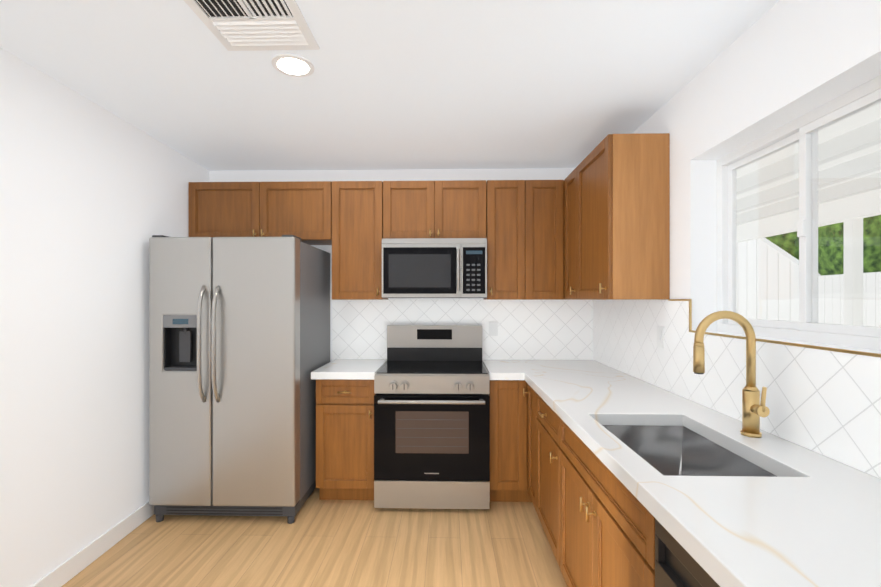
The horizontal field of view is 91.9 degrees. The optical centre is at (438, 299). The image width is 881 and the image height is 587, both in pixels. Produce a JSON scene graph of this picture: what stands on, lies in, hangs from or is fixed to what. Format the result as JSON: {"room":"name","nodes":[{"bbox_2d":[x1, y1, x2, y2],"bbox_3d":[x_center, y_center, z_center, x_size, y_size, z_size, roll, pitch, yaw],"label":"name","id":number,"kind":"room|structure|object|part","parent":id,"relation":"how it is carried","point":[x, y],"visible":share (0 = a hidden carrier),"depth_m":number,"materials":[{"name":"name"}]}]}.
{"room":"kitchen","nodes":[
{"label":"kitchen","id":0,"kind":"room"},
{"bbox_2d":[0,47,208,586],"bbox_3d":[-1.890,0.169,0.794,0.432,2.460,5.780,0,0,1],"label":"wall","id":1,"kind":"structure","parent":0,"point":[94,197],"depth_m":2.15,"materials":[{"name":"white paint"}]},
{"bbox_2d":[30,501,153,586],"bbox_3d":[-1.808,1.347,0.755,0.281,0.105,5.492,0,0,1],"label":"baseboard","id":2,"kind":"structure","parent":1,"relation":"attached to","point":[63,573],"depth_m":2.28,"materials":[{"name":"white wood"}]},
{"bbox_2d":[62,488,566,586],"bbox_3d":[-0.577,1.449,0.824,3.940,0.100,5.700,0,0,1],"label":"floor","id":3,"kind":"structure","parent":0,"point":[340,543],"depth_m":2.38,"materials":[{"name":"brown wood"}]},
{"bbox_2d":[149,235,329,523],"bbox_3d":[-1.337,0.499,3.013,0.918,1.802,0.878,0,0,1],"label":"fridge","id":4,"kind":"object","parent":3,"relation":"on","point":[239,340],"visible":0.96,"depth_m":2.64,"materials":[{"name":"grey metal"}]},
{"bbox_3d":[-1.607,0.447,2.699,0.393,1.675,0.105,0,0,1],"label":"door","id":5,"kind":"part","parent":4,"relation":"part of","materials":[{"name":"silver metal"}]},
{"bbox_3d":[-1.409,0.275,2.616,0.115,0.725,0.080,0,0,1],"label":"handle","id":6,"kind":"part","parent":4,"relation":"part of","materials":[{"name":"silver metal"}]},
{"bbox_3d":[-1.145,0.447,2.688,0.519,1.675,0.105,0,0,1],"label":"door","id":7,"kind":"part","parent":4,"relation":"part of","materials":[{"name":"silver metal"}]},
{"bbox_2d":[316,379,374,499],"bbox_3d":[-0.621,0.968,3.175,0.410,0.864,0.598,0,0,1],"label":"base cabinet","id":8,"kind":"object","parent":3,"relation":"on","point":[344,407],"depth_m":2.89,"materials":[{"name":"brown wood"}]},
{"bbox_2d":[311,359,386,378],"bbox_3d":[-0.631,0.511,3.160,0.432,0.050,0.628,0,0,1],"label":"countertop","id":9,"kind":"structure","parent":8,"relation":"on","point":[338,368],"depth_m":2.96,"materials":[{"name":"white stone"}]},
{"bbox_2d":[374,325,489,508],"bbox_3d":[-0.036,0.802,3.083,0.756,1.195,0.734,0,0,1],"label":"range","id":10,"kind":"object","parent":3,"relation":"on","point":[431,417],"visible":1,"depth_m":2.79,"materials":[{"name":"silver metal"}]},
{"bbox_2d":[489,379,518,501],"bbox_3d":[0.485,0.968,3.119,0.275,0.864,0.658,0,0,1],"label":"base cabinet","id":11,"kind":"object","parent":3,"relation":"on","point":[504,444],"depth_m":2.86,"materials":[{"name":"brown wood"}]},
{"bbox_2d":[483,360,880,586],"bbox_3d":[0.759,0.510,1.568,0.899,0.050,3.748,0,0,1],"label":"countertop","id":12,"kind":"structure","parent":11,"relation":"on","point":[630,521],"depth_m":1.21,"materials":[{"name":"white stone"}]},
{"bbox_2d":[655,519,719,586],"bbox_3d":[0.866,0.969,0.790,0.635,0.860,0.590,0,0,1],"label":"dishwasher","id":13,"kind":"object","parent":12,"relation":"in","point":[674,566],"depth_m":1.01,"materials":[{"name":"black"}]},
{"bbox_2d":[607,423,778,474],"bbox_3d":[0.830,0.642,1.489,0.434,0.240,0.673,0,0,1],"label":"sink","id":14,"kind":"object","parent":12,"relation":"in","point":[671,446],"depth_m":1.78,"materials":[{"name":"silver metal"}]},
{"bbox_2d":[693,311,769,438],"bbox_3d":[1.034,0.262,1.507,0.234,0.446,0.103,0,0,1],"label":"faucet","id":15,"kind":"object","parent":12,"relation":"on","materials":[{"name":"gold metal"}]},
{"bbox_2d":[519,443,534,506],"bbox_3d":[0.883,0.968,2.678,0.702,0.864,0.365,0,0,1],"label":"base cabinet","id":16,"kind":"object","parent":3,"relation":"on","point":[526,472],"depth_m":2.85,"materials":[{"name":"brown wood"}]},
{"bbox_2d":[535,475,590,586],"bbox_3d":[0.904,0.968,2.286,0.642,0.864,0.645,0,0,1],"label":"base cabinet","id":17,"kind":"object","parent":3,"relation":"on","point":[572,571],"depth_m":2.03,"materials":[{"name":"brown wood"}]},
{"bbox_2d":[0,0,778,170],"bbox_3d":[-0.577,-1.121,0.825,3.940,0.120,5.700,0,0,1],"label":"ceiling","id":18,"kind":"structure","parent":0,"point":[456,84],"depth_m":2.01,"materials":[{"name":"white paint"}]},
{"bbox_2d":[184,0,319,50],"bbox_3d":[-0.701,-1.054,1.508,0.390,0.013,0.580,0,0,1],"label":"ceiling vent","id":19,"kind":"object","parent":18,"relation":"in","point":[247,25],"visible":1,"depth_m":1.62,"materials":[{"name":"silver metal"}]},
{"bbox_2d":[272,54,313,76],"bbox_3d":[-0.656,-1.056,1.927,0.184,0.008,0.184,0,0,1],"label":"recessed light","id":20,"kind":"object","parent":18,"relation":"in","point":[293,65],"visible":1,"depth_m":1.92,"materials":[{"name":"white plastic"}]},
{"bbox_2d":[209,168,574,361],"bbox_3d":[-0.514,0.170,3.549,3.940,2.460,0.150,0,0,1],"label":"wall","id":21,"kind":"structure","parent":0,"point":[392,175],"depth_m":3.47,"materials":[{"name":"white paint"}]},
{"bbox_2d":[189,182,268,237],"bbox_3d":[-1.570,-0.663,3.337,0.594,0.435,0.318,0,0,1],"label":"upper cabinet","id":22,"kind":"object","parent":21,"relation":"attached to","point":[216,209],"depth_m":3.19,"materials":[{"name":"brown wood"}]},
{"bbox_2d":[269,181,332,244],"bbox_3d":[-1.090,-0.663,3.326,0.594,0.435,0.318,0,0,1],"label":"upper cabinet","id":23,"kind":"object","parent":21,"relation":"attached to","point":[303,210],"depth_m":3.18,"materials":[{"name":"brown wood"}]},
{"bbox_2d":[329,181,387,299],"bbox_3d":[-0.600,-0.440,3.315,0.378,0.880,0.318,0,0,1],"label":"upper cabinet","id":24,"kind":"object","parent":21,"relation":"attached to","point":[358,206],"depth_m":3.17,"materials":[{"name":"brown wood"}]},
{"bbox_2d":[385,181,444,238],"bbox_3d":[-0.187,-0.663,3.305,0.440,0.435,0.318,0,0,1],"label":"upper cabinet","id":25,"kind":"object","parent":21,"relation":"attached to","point":[413,209],"depth_m":3.15,"materials":[{"name":"brown wood"}]},
{"bbox_2d":[382,238,486,297],"bbox_3d":[-0.026,-0.227,3.236,0.758,0.429,0.447,0,0,1],"label":"over-the-range microwave","id":26,"kind":"object","parent":25,"relation":"attached to","point":[434,267],"visible":1,"depth_m":3.06,"materials":[{"name":"grey metal"}]},
{"bbox_2d":[332,299,592,359],"bbox_3d":[0.195,0.241,3.453,2.118,0.487,0.008,0,0,1],"label":"backsplash","id":27,"kind":"structure","parent":21,"relation":"attached to","point":[545,329],"depth_m":3.44,"materials":[{"name":"tile"}]},
{"bbox_2d":[489,321,497,335],"bbox_3d":[0.444,0.235,3.438,0.072,0.116,0.010,0,0,1],"label":"outlet","id":28,"kind":"object","parent":27,"relation":"attached to","point":[493,328],"visible":1,"depth_m":3.44,"materials":[{"name":"white plastic"}]},
{"bbox_2d":[445,180,488,240],"bbox_3d":[0.139,-0.663,3.298,0.439,0.435,0.318,0,0,1],"label":"upper cabinet","id":29,"kind":"object","parent":21,"relation":"attached to","point":[466,201],"depth_m":3.15,"materials":[{"name":"brown wood"}]},
{"bbox_2d":[483,180,516,299],"bbox_3d":[0.530,-0.440,3.289,0.336,0.880,0.318,0,0,1],"label":"upper cabinet","id":30,"kind":"object","parent":21,"relation":"attached to","point":[502,243],"depth_m":3.14,"materials":[{"name":"brown wood"}]},
{"bbox_2d":[517,180,556,299],"bbox_3d":[0.766,-0.440,3.253,0.360,0.880,0.379,0,0,1],"label":"upper cabinet","id":31,"kind":"object","parent":21,"relation":"attached to","point":[536,199],"depth_m":3.13,"materials":[{"name":"brown wood"}]},
{"bbox_2d":[616,0,880,478],"bbox_3d":[1.283,0.169,0.781,0.180,2.460,5.700,0,0,1],"label":"wall","id":32,"kind":"structure","parent":0,"point":[779,64],"depth_m":1.70,"materials":[{"name":"white paint"}]},
{"bbox_2d":[557,167,576,299],"bbox_3d":[1.050,-0.440,2.947,0.382,0.880,0.381,0,0,1],"label":"upper cabinet","id":33,"kind":"object","parent":32,"relation":"attached to","point":[567,188],"depth_m":3.06,"materials":[{"name":"brown wood"}]},
{"bbox_2d":[577,133,669,299],"bbox_3d":[1.071,-0.440,2.561,0.322,0.880,0.616,0,0,1],"label":"upper cabinet","id":34,"kind":"object","parent":32,"relation":"attached to","point":[594,224],"depth_m":2.25,"materials":[{"name":"brown wood"}]},
{"bbox_2d":[593,299,880,478],"bbox_3d":[1.206,0.241,1.554,0.008,0.487,3.742,0,0,1],"label":"backsplash","id":35,"kind":"structure","parent":32,"relation":"attached to","point":[826,403],"depth_m":1.55,"materials":[{"name":"tile"}]},
{"bbox_2d":[657,326,663,347],"bbox_3d":[1.215,0.205,2.333,0.010,0.116,0.072,0,0,1],"label":"outlet","id":36,"kind":"object","parent":35,"relation":"attached to","point":[660,336],"visible":1,"depth_m":2.32,"materials":[{"name":"white plastic"}]},
{"bbox_2d":[668,299,880,357],"bbox_3d":[1.192,0.077,0.968,0.010,0.159,2.568,0,0,1],"label":"right wall tile edge","id":37,"kind":"structure","parent":32,"relation":"attached to","point":[796,344],"depth_m":1.48,"materials":[{"name":"gold metal"}]},
{"bbox_2d":[717,75,880,350],"bbox_3d":[1.356,-0.261,1.565,0.060,0.830,0.990,0,0,1],"label":"window","id":38,"kind":"structure","parent":32,"relation":"in","point":[803,131],"depth_m":1.56,"materials":[{"name":"white plastic"}]},
{"label":"outside","id":39,"kind":"structure","parent":0,"visible":0},
{"bbox_3d":[16.483,1.472,9.083,29.810,0.100,40.000,0,0,1],"label":"ground","id":40,"kind":"structure","parent":39,"visible":0},
{"bbox_2d":[736,238,820,321],"bbox_3d":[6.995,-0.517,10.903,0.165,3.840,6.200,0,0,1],"label":"fence","id":41,"kind":"object","parent":40,"relation":"on","point":[785,266],"depth_m":8.93,"materials":[{"name":"grey wood"}]},
{"bbox_2d":[765,231,798,259],"bbox_3d":[13.009,-1.640,15.365,6.866,6.088,8.205,0,0,1],"label":"tree","id":42,"kind":"object","parent":40,"relation":"on","point":[793,245],"depth_m":12.24,"materials":[{"name":"green plant"}]},
{"bbox_2d":[736,101,880,325],"bbox_3d":[3.339,0.071,5.135,3.710,2.700,15.500,0,0,1],"label":"patio cover","id":43,"kind":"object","parent":40,"relation":"on","point":[865,128],"depth_m":4.55,"materials":[{"name":"grey"}]},
{"bbox_2d":[818,272,880,326],"bbox_3d":[6.718,0.484,0.502,0.060,1.830,14.392,0,0,1],"label":"fence","id":44,"kind":"object","parent":40,"relation":"on","point":[831,310],"depth_m":7.23,"materials":[{"name":"white wood"}]},
{"bbox_2d":[818,215,880,275],"bbox_3d":[13.160,-1.908,10.547,6.707,6.621,7.147,0,0,1],"label":"tree","id":45,"kind":"object","parent":40,"relation":"on","point":[834,246],"depth_m":10.57,"materials":[{"name":"green plant"}]}
]}

